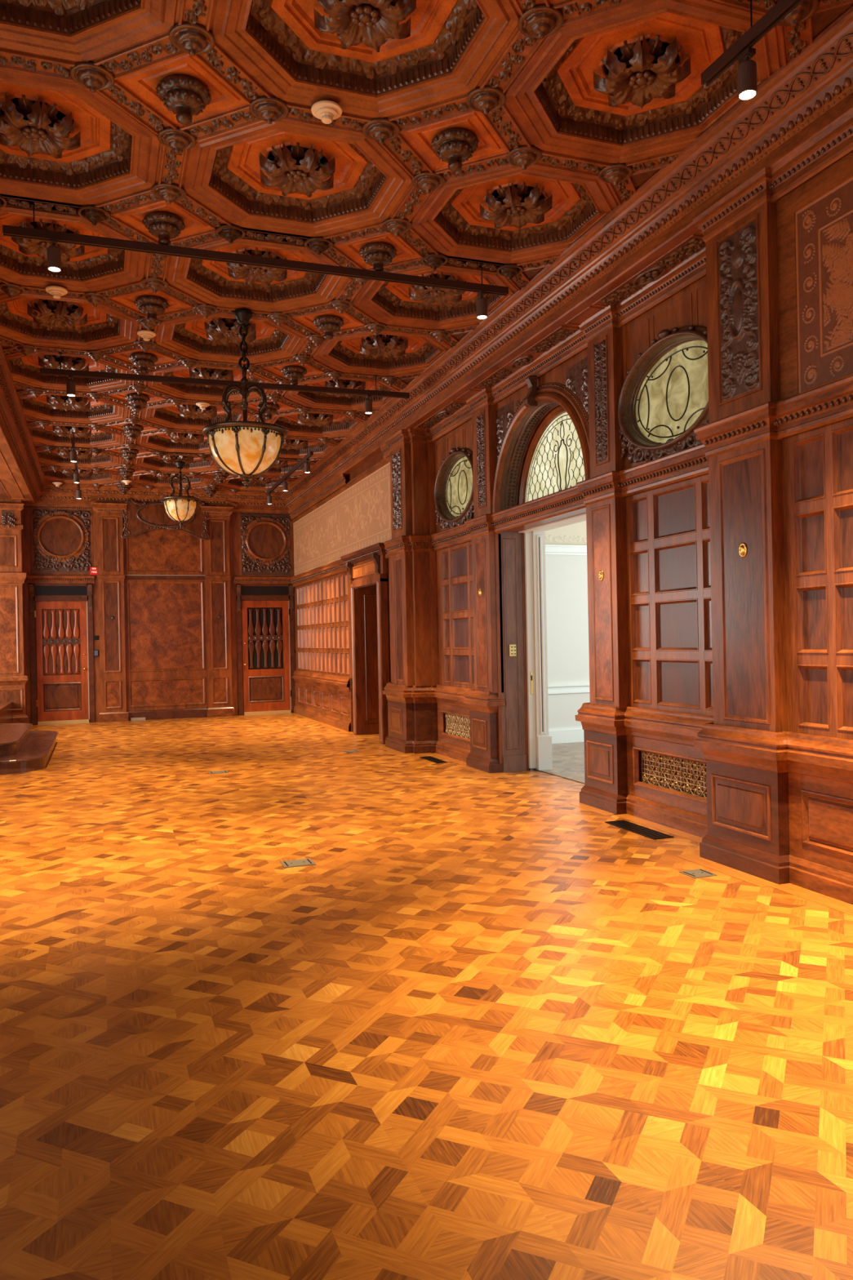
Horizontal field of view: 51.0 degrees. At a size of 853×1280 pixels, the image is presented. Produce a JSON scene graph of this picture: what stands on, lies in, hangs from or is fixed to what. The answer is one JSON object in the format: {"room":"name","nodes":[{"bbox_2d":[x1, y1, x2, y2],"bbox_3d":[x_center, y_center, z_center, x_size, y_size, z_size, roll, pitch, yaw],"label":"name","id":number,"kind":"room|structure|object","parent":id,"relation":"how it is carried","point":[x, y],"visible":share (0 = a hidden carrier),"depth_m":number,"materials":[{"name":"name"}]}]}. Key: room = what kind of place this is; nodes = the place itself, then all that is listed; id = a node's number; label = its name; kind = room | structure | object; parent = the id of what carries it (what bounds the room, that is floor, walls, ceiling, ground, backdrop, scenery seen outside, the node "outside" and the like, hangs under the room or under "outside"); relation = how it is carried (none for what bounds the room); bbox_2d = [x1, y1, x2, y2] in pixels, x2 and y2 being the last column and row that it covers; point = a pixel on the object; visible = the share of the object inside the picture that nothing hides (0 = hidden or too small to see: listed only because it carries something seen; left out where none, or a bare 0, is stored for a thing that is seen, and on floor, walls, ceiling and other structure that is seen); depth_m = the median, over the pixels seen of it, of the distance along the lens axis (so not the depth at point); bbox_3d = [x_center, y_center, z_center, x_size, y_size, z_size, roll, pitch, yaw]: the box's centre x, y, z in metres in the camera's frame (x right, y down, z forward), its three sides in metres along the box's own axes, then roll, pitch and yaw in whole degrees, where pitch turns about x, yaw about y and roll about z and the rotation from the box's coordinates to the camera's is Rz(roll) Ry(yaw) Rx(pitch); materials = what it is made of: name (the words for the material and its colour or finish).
{"room":"ballroom","nodes":[
{"label":"ballroom","id":0,"kind":"room"},
{"bbox_2d":[0,483,12,723],"bbox_3d":[-4.647,-0.810,5.760,2.700,4.500,20.200,-1,0,-20],"label":"wall","id":1,"kind":"structure","parent":0,"point":[6,708],"depth_m":14.36,"materials":[{"name":"brown wood"}]},
{"bbox_2d":[0,342,46,503],"bbox_3d":[-3.479,-2.587,6.224,0.560,0.324,20.063,-1,0,-20],"label":"crown molding","id":2,"kind":"structure","parent":1,"relation":"attached to","point":[22,477],"depth_m":11.85,"materials":[{"name":"brown wood"}]},
{"bbox_2d":[22,506,295,723],"bbox_3d":[-5.851,-0.789,15.980,7.220,4.500,0.175,-1,0,-20],"label":"wall","id":3,"kind":"structure","parent":0,"point":[164,570],"depth_m":16.32,"materials":[{"name":"brown wood"}]},
{"bbox_2d":[0,498,28,723],"bbox_3d":[-8.035,-0.425,14.900,2.563,3.860,0.500,-1,0,-20],"label":"pilaster","id":4,"kind":"object","parent":3,"relation":"attached to","point":[13,677],"visible":1,"depth_m":15.09,"materials":[{"name":"brown wood"}]},
{"bbox_2d":[26,574,94,724],"bbox_3d":[-6.397,0.166,15.705,1.104,2.613,0.105,-1,0,-20],"label":"door","id":5,"kind":"structure","parent":3,"relation":"in","point":[63,642],"depth_m":15.73,"materials":[{"name":"brown wood"}]},
{"bbox_2d":[93,635,98,639],"bbox_3d":[-5.881,-0.039,15.916,0.086,0.078,0.046,-1,0,-20],"label":"door release","id":6,"kind":"structure","parent":5,"relation":"attached to","point":[95,637],"depth_m":15.90,"materials":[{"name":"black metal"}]},
{"bbox_2d":[31,507,93,573],"bbox_3d":[-6.405,-1.743,15.731,1.001,1.146,0.075,-1,0,-20],"label":"panel","id":7,"kind":"object","parent":3,"relation":"attached to","point":[61,539],"visible":1,"depth_m":15.73,"materials":[{"name":"brown wood"}]},
{"bbox_2d":[89,566,97,575],"bbox_3d":[-5.908,-1.226,15.900,0.136,0.141,0.072,-1,0,-20],"label":"fire alarm","id":8,"kind":"object","parent":3,"relation":"attached to","point":[93,571],"visible":1,"depth_m":15.87,"materials":[{"name":"red plastic"}]},
{"bbox_2d":[93,649,98,656],"bbox_3d":[-5.877,0.233,15.915,0.073,0.117,0.048,-1,0,-20],"label":"card reader","id":9,"kind":"object","parent":3,"relation":"attached to","point":[95,651],"visible":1,"depth_m":15.89,"materials":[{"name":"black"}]},
{"bbox_2d":[87,495,128,722],"bbox_3d":[-5.647,-0.588,15.945,0.673,4.089,0.180,-1,0,-20],"label":"pilaster","id":10,"kind":"object","parent":3,"relation":"attached to","point":[110,576],"visible":0.99,"depth_m":15.95,"materials":[{"name":"brown wood"}]},
{"bbox_2d":[130,717,145,720],"bbox_3d":[-5.206,1.423,16.148,0.253,0.050,0.075,-1,0,-20],"label":"electrical outlet","id":11,"kind":"object","parent":3,"relation":"attached to","point":[131,718],"depth_m":16.10,"materials":[{"name":"beige"}]},
{"bbox_2d":[23,484,288,515],"bbox_3d":[-4.832,-2.537,16.352,4.864,0.376,0.560,-1,0,-20],"label":"crown molding","id":12,"kind":"structure","parent":3,"relation":"attached to","point":[51,496],"depth_m":16.09,"materials":[{"name":"brown wood"}]},
{"bbox_2d":[120,497,209,540],"bbox_3d":[-4.738,-2.191,16.254,1.563,0.730,0.125,-1,0,-20],"label":"cartouche","id":13,"kind":"object","parent":3,"relation":"attached to","point":[139,518],"visible":0.79,"depth_m":16.15,"materials":[{"name":"brown wood"}]},
{"bbox_2d":[200,499,236,717],"bbox_3d":[-3.829,-0.624,16.610,0.673,4.089,0.180,-1,0,-20],"label":"pilaster","id":14,"kind":"object","parent":3,"relation":"attached to","point":[217,577],"visible":0.98,"depth_m":16.59,"materials":[{"name":"brown wood"}]},
{"bbox_2d":[234,576,295,715],"bbox_3d":[-3.033,0.099,16.936,1.156,2.613,0.105,-1,0,-20],"label":"door","id":15,"kind":"structure","parent":3,"relation":"in","point":[266,654],"depth_m":16.95,"materials":[{"name":"brown wood"}]},
{"bbox_2d":[238,513,292,576],"bbox_3d":[-3.044,-1.805,16.961,0.991,1.195,0.075,-1,0,-20],"label":"panel","id":16,"kind":"object","parent":3,"relation":"attached to","point":[264,540],"visible":1,"depth_m":16.96,"materials":[{"name":"brown wood"}]},
{"bbox_2d":[0,713,852,1279],"bbox_3d":[-0.214,1.353,7.499,12.100,0.001,20.250,-1,0,-20],"label":"floor","id":17,"kind":"structure","parent":0,"point":[495,1028],"depth_m":3.10,"materials":[{"name":"brown wood"}]},
{"bbox_2d":[0,723,57,774],"bbox_3d":[-5.358,1.228,11.118,1.330,0.450,3.580,-1,0,-20],"label":"steps","id":18,"kind":"structure","parent":17,"relation":"on","point":[22,749],"depth_m":10.32,"materials":[{"name":"brown wood"}]},
{"bbox_2d":[208,770,228,773],"bbox_3d":[-2.187,1.387,9.402,0.190,0.005,0.170,-1,0,-20],"label":"floor outlet cover","id":19,"kind":"object","parent":17,"relation":"on","point":[216,771],"visible":1,"depth_m":9.40,"materials":[{"name":"silver metal"}]},
{"bbox_2d":[280,857,315,867],"bbox_3d":[-0.786,1.360,5.463,0.190,0.005,0.160,-1,0,-20],"label":"floor outlet cover","id":20,"kind":"object","parent":17,"relation":"on","point":[287,864],"visible":1,"depth_m":5.45,"materials":[{"name":"silver metal"}]},
{"bbox_2d":[343,750,359,752],"bbox_3d":[-0.919,1.361,10.941,0.170,0.005,0.170,-1,0,-20],"label":"floor outlet cover","id":21,"kind":"object","parent":17,"relation":"on","point":[349,751],"visible":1,"depth_m":10.92,"materials":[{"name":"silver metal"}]},
{"bbox_2d":[419,755,448,763],"bbox_3d":[0.078,1.342,10.034,0.130,0.005,0.570,-1,0,-20],"label":"floor vent","id":22,"kind":"object","parent":17,"relation":"in","point":[428,757],"visible":1,"depth_m":10.02,"materials":[{"name":"black metal"}]},
{"bbox_2d":[530,768,585,784],"bbox_3d":[1.443,1.317,8.238,0.020,0.004,2.100,-1,0,-20],"label":"threshold","id":23,"kind":"object","parent":17,"relation":"on","point":[531,768],"visible":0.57,"depth_m":8.66,"materials":[{"name":"brown wood"}]},
{"bbox_2d":[291,712,852,915],"bbox_3d":[0.955,1.328,7.767,0.520,0.001,19.950,-1,0,-20],"label":"floor border","id":24,"kind":"structure","parent":17,"relation":"on","point":[811,895],"depth_m":5.23,"materials":[{"name":"brown wood"}]},
{"bbox_2d":[604,819,674,839],"bbox_3d":[1.470,1.315,6.220,0.155,0.005,0.610,-1,0,-20],"label":"floor vent","id":25,"kind":"object","parent":17,"relation":"in","point":[624,824],"visible":1,"depth_m":6.20,"materials":[{"name":"black metal"}]},
{"bbox_2d":[679,868,716,878],"bbox_3d":[1.530,1.315,5.044,0.150,0.005,0.150,-1,0,-20],"label":"floor outlet cover","id":26,"kind":"object","parent":17,"relation":"on","point":[700,873],"visible":1,"depth_m":5.04,"materials":[{"name":"silver metal"}]},
{"bbox_2d":[0,0,852,497],"bbox_3d":[-0.354,-2.948,7.504,12.200,0.596,20.500,-1,0,-20],"label":"ceiling","id":27,"kind":"structure","parent":0,"point":[495,134],"depth_m":5.43,"materials":[{"name":"brown wood"}]},
{"bbox_2d":[44,285,67,298],"bbox_3d":[-2.898,-2.712,7.009,0.164,0.066,0.164,-1,0,-20],"label":"smoke detector","id":28,"kind":"object","parent":27,"relation":"attached to","point":[56,291],"visible":1,"depth_m":6.98,"materials":[{"name":"beige plastic"}]},
{"bbox_2d":[52,481,62,486],"bbox_3d":[-6.286,-2.648,15.235,0.164,0.066,0.164,-1,0,-20],"label":"smoke detector","id":29,"kind":"object","parent":27,"relation":"attached to","point":[56,483],"visible":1,"depth_m":15.20,"materials":[{"name":"beige plastic"}]},
{"bbox_2d":[71,431,79,489],"bbox_3d":[-5.149,-2.607,13.149,0.040,0.218,3.600,-1,0,-20],"label":"track","id":30,"kind":"object","parent":27,"relation":"hanging from","point":[73,442],"visible":0.57,"depth_m":12.67,"materials":[{"name":"brown metal"}]},
{"bbox_2d":[70,446,76,462],"bbox_3d":[-4.596,-2.415,11.646,0.082,0.192,0.081,-1,0,-20],"label":"spotlight","id":31,"kind":"object","parent":30,"relation":"attached to","point":[73,453],"visible":1,"depth_m":11.61,"materials":[{"name":"brown metal"}]},
{"bbox_2d":[73,469,79,483],"bbox_3d":[-5.146,-2.405,13.149,0.082,0.192,0.081,-1,0,-20],"label":"spotlight","id":32,"kind":"object","parent":30,"relation":"attached to","point":[76,476],"visible":1,"depth_m":13.11,"materials":[{"name":"brown metal"}]},
{"bbox_2d":[75,486,81,498],"bbox_3d":[-5.661,-2.395,14.557,0.082,0.192,0.081,-1,0,-20],"label":"spotlight","id":33,"kind":"object","parent":30,"relation":"attached to","point":[78,492],"visible":1,"depth_m":14.53,"materials":[{"name":"brown metal"}]},
{"bbox_2d":[115,483,132,494],"bbox_3d":[-5.324,-2.643,15.737,0.278,0.178,0.278,-1,0,-20],"label":"pendant","id":34,"kind":"object","parent":27,"relation":"attached to","point":[120,486],"depth_m":15.67,"materials":[{"name":"brown wood"}]},
{"bbox_2d":[117,467,134,479],"bbox_3d":[-4.813,-2.652,14.340,0.278,0.178,0.278,-1,0,-20],"label":"pendant","id":35,"kind":"object","parent":27,"relation":"attached to","point":[122,471],"depth_m":14.28,"materials":[{"name":"brown wood"}]},
{"bbox_2d":[121,480,131,484],"bbox_3d":[-5.091,-2.671,15.194,0.164,0.066,0.164,-1,0,-20],"label":"smoke detector","id":36,"kind":"object","parent":27,"relation":"attached to","point":[126,482],"visible":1,"depth_m":15.15,"materials":[{"name":"beige plastic"}]},
{"bbox_2d":[119,448,138,462],"bbox_3d":[-4.302,-2.662,12.942,0.278,0.178,0.278,-1,0,-20],"label":"pendant","id":37,"kind":"object","parent":27,"relation":"attached to","point":[125,452],"depth_m":12.87,"materials":[{"name":"brown wood"}]},
{"bbox_2d":[121,423,143,439],"bbox_3d":[-3.791,-2.672,11.545,0.278,0.178,0.278,-1,0,-20],"label":"pendant","id":38,"kind":"object","parent":27,"relation":"attached to","point":[128,428],"depth_m":11.47,"materials":[{"name":"brown wood"}]},
{"bbox_2d":[124,392,150,411],"bbox_3d":[-3.280,-2.682,10.148,0.278,0.178,0.278,-1,0,-20],"label":"pendant","id":39,"kind":"object","parent":27,"relation":"attached to","point":[135,399],"depth_m":10.08,"materials":[{"name":"brown wood"}]},
{"bbox_2d":[128,351,158,373],"bbox_3d":[-2.769,-2.691,8.750,0.278,0.178,0.278,-1,0,-20],"label":"pendant","id":40,"kind":"object","parent":27,"relation":"attached to","point":[143,360],"depth_m":8.68,"materials":[{"name":"brown wood"}]},
{"bbox_2d":[137,329,155,341],"bbox_3d":[-2.511,-2.720,8.024,0.164,0.066,0.164,-1,0,-20],"label":"smoke detector","id":41,"kind":"object","parent":27,"relation":"attached to","point":[146,335],"visible":1,"depth_m":7.99,"materials":[{"name":"beige plastic"}]},
{"bbox_2d":[133,295,168,322],"bbox_3d":[-2.258,-2.701,7.353,0.278,0.178,0.278,-1,0,-20],"label":"pendant","id":42,"kind":"object","parent":27,"relation":"attached to","point":[153,306],"depth_m":7.29,"materials":[{"name":"brown wood"}]},
{"bbox_2d":[142,211,185,245],"bbox_3d":[-1.747,-2.711,5.955,0.278,0.178,0.278,-1,0,-20],"label":"pendant","id":43,"kind":"object","parent":27,"relation":"attached to","point":[165,226],"depth_m":5.89,"materials":[{"name":"brown wood"}]},
{"bbox_2d":[161,461,199,528],"bbox_3d":[-3.781,-2.228,13.753,0.570,1.018,0.570,-1,0,-20],"label":"chandelier","id":44,"kind":"object","parent":27,"relation":"hanging from","point":[180,508],"visible":1,"depth_m":13.62,"materials":[{"name":"glass"}]},
{"bbox_2d":[155,74,211,124],"bbox_3d":[-1.236,-2.720,4.558,0.278,0.178,0.278,-1,0,-20],"label":"pendant","id":45,"kind":"object","parent":27,"relation":"attached to","point":[187,95],"depth_m":4.50,"materials":[{"name":"brown wood"}]},
{"bbox_2d":[195,401,209,409],"bbox_3d":[-2.603,-2.719,10.418,0.164,0.066,0.164,-1,0,-20],"label":"smoke detector","id":46,"kind":"object","parent":27,"relation":"attached to","point":[202,405],"visible":1,"depth_m":10.38,"materials":[{"name":"beige plastic"}]},
{"bbox_2d":[202,487,217,497],"bbox_3d":[-3.927,-2.671,16.248,0.278,0.178,0.278,-1,0,-20],"label":"pendant","id":47,"kind":"object","parent":27,"relation":"attached to","point":[209,491],"depth_m":16.18,"materials":[{"name":"brown wood"}]},
{"bbox_2d":[212,471,228,484],"bbox_3d":[-3.416,-2.680,14.851,0.278,0.178,0.278,-1,0,-20],"label":"pendant","id":48,"kind":"object","parent":27,"relation":"attached to","point":[220,476],"depth_m":14.78,"materials":[{"name":"brown wood"}]},
{"bbox_2d":[40,352,409,398],"bbox_3d":[-1.930,-2.670,9.045,3.654,0.218,0.040,-1,0,-18],"label":"track","id":49,"kind":"object","parent":27,"relation":"hanging from","point":[50,371],"visible":0.96,"depth_m":8.96,"materials":[{"name":"brown metal"}]},
{"bbox_2d":[66,374,75,396],"bbox_3d":[-3.410,-2.438,8.577,0.082,0.192,0.081,-1,0,-20],"label":"spotlight","id":50,"kind":"object","parent":49,"relation":"attached to","point":[70,384],"visible":1,"depth_m":8.55,"materials":[{"name":"brown metal"}]},
{"bbox_2d":[364,394,372,413],"bbox_3d":[-0.614,-2.493,9.461,0.082,0.192,0.081,-1,0,-20],"label":"spotlight","id":51,"kind":"object","parent":49,"relation":"hanging from","point":[368,402],"visible":1,"depth_m":9.43,"materials":[{"name":"brown metal"}]},
{"bbox_2d":[202,308,288,488],"bbox_3d":[-1.539,-2.029,7.576,0.711,1.500,0.711,-1,0,28],"label":"chandelier","id":52,"kind":"object","parent":27,"relation":"hanging from","point":[246,450],"visible":1,"depth_m":7.41,"materials":[{"name":"glass"}]},
{"bbox_2d":[2,203,508,296],"bbox_3d":[-1.025,-2.687,6.192,3.470,0.218,0.040,-1,0,-19],"label":"track","id":53,"kind":"object","parent":27,"relation":"hanging from","point":[7,230],"visible":1,"depth_m":6.10,"materials":[{"name":"brown metal"}]},
{"bbox_2d":[47,236,61,271],"bbox_3d":[-2.376,-2.457,5.707,0.082,0.192,0.081,-1,0,-20],"label":"spotlight","id":54,"kind":"object","parent":53,"relation":"hanging from","point":[54,253],"visible":1,"depth_m":5.68,"materials":[{"name":"brown metal"}]},
{"bbox_2d":[475,289,487,319],"bbox_3d":[0.415,-2.513,6.707,0.082,0.192,0.081,-1,0,-20],"label":"spotlight","id":55,"kind":"object","parent":53,"relation":"hanging from","point":[482,302],"visible":1,"depth_m":6.67,"materials":[{"name":"brown metal"}]},
{"bbox_2d":[257,402,279,420],"bbox_3d":[-1.883,-2.709,10.659,0.278,0.178,0.278,-1,0,-20],"label":"pendant","id":56,"kind":"object","parent":27,"relation":"attached to","point":[272,408],"depth_m":10.60,"materials":[{"name":"brown wood"}]},
{"bbox_2d":[265,444,313,495],"bbox_3d":[-2.205,-2.666,14.092,0.040,0.218,3.550,-1,0,-20],"label":"track","id":57,"kind":"object","parent":27,"relation":"hanging from","point":[310,454],"visible":1,"depth_m":13.73,"materials":[{"name":"brown metal"}]},
{"bbox_2d":[266,493,271,504],"bbox_3d":[-2.725,-2.453,15.525,0.082,0.192,0.081,-1,0,-20],"label":"spotlight","id":58,"kind":"object","parent":57,"relation":"attached to","point":[268,497],"visible":1,"depth_m":15.49,"materials":[{"name":"brown metal"}]},
{"bbox_2d":[282,478,288,491],"bbox_3d":[-2.244,-2.462,14.210,0.082,0.192,0.081,-1,0,-20],"label":"spotlight","id":59,"kind":"object","parent":57,"relation":"attached to","point":[285,485],"visible":1,"depth_m":14.18,"materials":[{"name":"brown metal"}]},
{"bbox_2d":[304,458,310,472],"bbox_3d":[-1.695,-2.473,12.707,0.082,0.192,0.081,-1,0,-20],"label":"spotlight","id":60,"kind":"object","parent":57,"relation":"attached to","point":[307,465],"visible":1,"depth_m":12.68,"materials":[{"name":"brown metal"}]},
{"bbox_2d":[280,365,306,385],"bbox_3d":[-1.372,-2.719,9.261,0.278,0.178,0.278,-1,0,-20],"label":"pendant","id":61,"kind":"object","parent":27,"relation":"attached to","point":[293,373],"depth_m":9.19,"materials":[{"name":"brown wood"}]},
{"bbox_2d":[311,100,342,124],"bbox_3d":[-0.524,-2.759,4.704,0.164,0.066,0.164,-1,0,-20],"label":"smoke detector","id":62,"kind":"object","parent":27,"relation":"attached to","point":[327,111],"visible":1,"depth_m":4.67,"materials":[{"name":"beige plastic"}]},
{"bbox_2d":[312,315,343,340],"bbox_3d":[-0.861,-2.729,7.864,0.278,0.178,0.278,-1,0,-20],"label":"pendant","id":63,"kind":"object","parent":27,"relation":"attached to","point":[328,325],"depth_m":7.80,"materials":[{"name":"brown wood"}]},
{"bbox_2d":[359,241,396,271],"bbox_3d":[-0.350,-2.739,6.466,0.278,0.178,0.278,-1,0,-20],"label":"pendant","id":64,"kind":"object","parent":27,"relation":"attached to","point":[378,255],"depth_m":6.40,"materials":[{"name":"brown wood"}]},
{"bbox_2d":[431,128,479,172],"bbox_3d":[0.161,-2.748,5.069,0.278,0.178,0.278,-1,0,-20],"label":"pendant","id":65,"kind":"object","parent":27,"relation":"attached to","point":[455,146],"depth_m":5.01,"materials":[{"name":"brown wood"}]},
{"bbox_2d":[701,0,804,86],"bbox_3d":[1.896,-2.749,2.746,0.040,0.208,3.220,-1,0,-21],"label":"track","id":66,"kind":"object","parent":27,"relation":"hanging from","point":[782,8],"visible":1,"depth_m":3.95,"materials":[{"name":"brown metal"}]},
{"bbox_2d":[737,46,757,100],"bbox_3d":[1.435,-2.532,4.003,0.082,0.192,0.081,-1,0,-20],"label":"spotlight","id":67,"kind":"object","parent":66,"relation":"hanging from","point":[747,68],"visible":1,"depth_m":3.97,"materials":[{"name":"brown metal"}]},
{"bbox_2d":[529,520,590,768],"bbox_3d":[3.366,-0.970,9.117,4.380,4.500,5.800,-1,0,-20],"label":"wall","id":68,"kind":"structure","parent":0,"point":[566,547],"depth_m":11.45,"materials":[{"name":"white paint"}]},
{"bbox_2d":[288,111,852,904],"bbox_3d":[1.519,-0.833,8.121,1.578,4.300,20.200,-1,0,-20],"label":"wall","id":69,"kind":"structure","parent":0,"point":[668,528],"depth_m":6.29,"materials":[{"name":"brown wood"}]},
{"bbox_2d":[293,462,391,575],"bbox_3d":[-1.484,-1.754,14.249,0.004,1.007,6.160,-1,0,-20],"label":"wall panel","id":70,"kind":"object","parent":69,"relation":"attached to","point":[358,517],"visible":0.95,"depth_m":13.48,"materials":[{"name":"beige fabric"}]},
{"bbox_2d":[340,542,389,744],"bbox_3d":[-0.563,0.052,12.444,0.750,2.610,1.940,-1,0,-20],"label":"door","id":71,"kind":"structure","parent":69,"relation":"in","point":[367,567],"depth_m":12.87,"materials":[{"name":"brown wood"}]},
{"bbox_2d":[340,542,386,564],"bbox_3d":[-0.855,-1.172,12.345,0.180,0.150,1.940,-1,0,-20],"label":"hood","id":72,"kind":"object","parent":71,"relation":"attached to","point":[376,551],"depth_m":12.10,"materials":[{"name":"brown wood"}]},
{"bbox_2d":[382,427,439,753],"bbox_3d":[-0.201,-0.575,11.014,0.450,3.852,1.002,-1,0,-20],"label":"pilaster","id":73,"kind":"object","parent":69,"relation":"attached to","point":[412,706],"visible":0.99,"depth_m":10.69,"materials":[{"name":"brown wood"}]},
{"bbox_2d":[434,447,474,528],"bbox_3d":[0.347,-1.679,9.970,0.152,0.923,1.401,-1,0,-20],"label":"window","id":74,"kind":"structure","parent":69,"relation":"in","point":[454,482],"depth_m":10.16,"materials":[{"name":"yellow glass"}]},
{"bbox_2d":[445,713,470,738],"bbox_3d":[0.386,0.970,10.101,0.026,0.271,0.927,-1,0,-20],"label":"air vent","id":75,"kind":"object","parent":69,"relation":"in","point":[452,731],"visible":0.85,"depth_m":10.18,"materials":[{"name":"gold metal"}]},
{"bbox_2d":[462,387,505,773],"bbox_3d":[0.576,-0.590,9.254,0.200,3.852,0.672,-1,0,-20],"label":"pilaster","id":76,"kind":"object","parent":69,"relation":"attached to","point":[482,701],"visible":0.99,"depth_m":9.10,"materials":[{"name":"brown wood"}]},
{"bbox_2d":[509,644,516,656],"bbox_3d":[0.877,0.105,9.066,0.072,0.120,0.022,-1,0,-20],"label":"switch plate","id":77,"kind":"object","parent":69,"relation":"attached to","point":[512,646],"visible":1,"depth_m":9.06,"materials":[{"name":"gold metal"}]},
{"bbox_2d":[519,405,585,504],"bbox_3d":[1.237,-1.715,8.216,0.048,0.875,1.750,-1,0,-20],"label":"window","id":78,"kind":"structure","parent":69,"relation":"in","point":[553,463],"depth_m":8.39,"materials":[{"name":"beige glass"}]},
{"bbox_2d":[524,516,586,770],"bbox_3d":[1.474,0.018,8.258,0.260,2.600,2.100,-1,0,-20],"label":"door frame","id":79,"kind":"structure","parent":69,"relation":"in","point":[540,743],"depth_m":9.12,"materials":[{"name":"white paint"}]},
{"bbox_2d":[280,6,852,511],"bbox_3d":[0.841,-2.664,7.804,0.560,0.341,20.063,-1,0,-20],"label":"crown molding","id":80,"kind":"structure","parent":69,"relation":"attached to","point":[652,232],"depth_m":6.05,"materials":[{"name":"brown wood"}]},
{"bbox_2d":[575,305,630,814],"bbox_3d":[1.385,-0.606,7.039,0.200,3.852,0.608,-1,0,-20],"label":"pilaster","id":81,"kind":"object","parent":69,"relation":"attached to","point":[602,719],"visible":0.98,"depth_m":6.91,"materials":[{"name":"brown wood"}]},
{"bbox_2d":[617,324,709,463],"bbox_3d":[1.708,-1.704,6.249,0.152,0.923,1.401,-1,0,-20],"label":"window","id":82,"kind":"structure","parent":69,"relation":"in","point":[664,397],"depth_m":6.37,"materials":[{"name":"yellow glass"}]},
{"bbox_2d":[641,751,706,798],"bbox_3d":[1.779,0.944,6.293,0.026,0.271,0.937,-1,0,-20],"label":"air vent","id":83,"kind":"object","parent":69,"relation":"in","point":[659,769],"visible":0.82,"depth_m":6.33,"materials":[{"name":"gold metal"}]},
{"bbox_2d":[692,167,791,884],"bbox_3d":[1.911,-0.616,5.237,0.450,3.852,0.825,-1,0,-20],"label":"pilaster","id":84,"kind":"object","parent":69,"relation":"attached to","point":[744,745],"visible":0.99,"depth_m":5.05,"materials":[{"name":"brown wood"}]},
{"bbox_2d":[795,176,852,393],"bbox_3d":[2.134,-1.797,4.357,0.004,0.977,0.895,-1,0,-20],"label":"panel","id":85,"kind":"object","parent":69,"relation":"attached to","point":[824,226],"visible":1,"depth_m":4.59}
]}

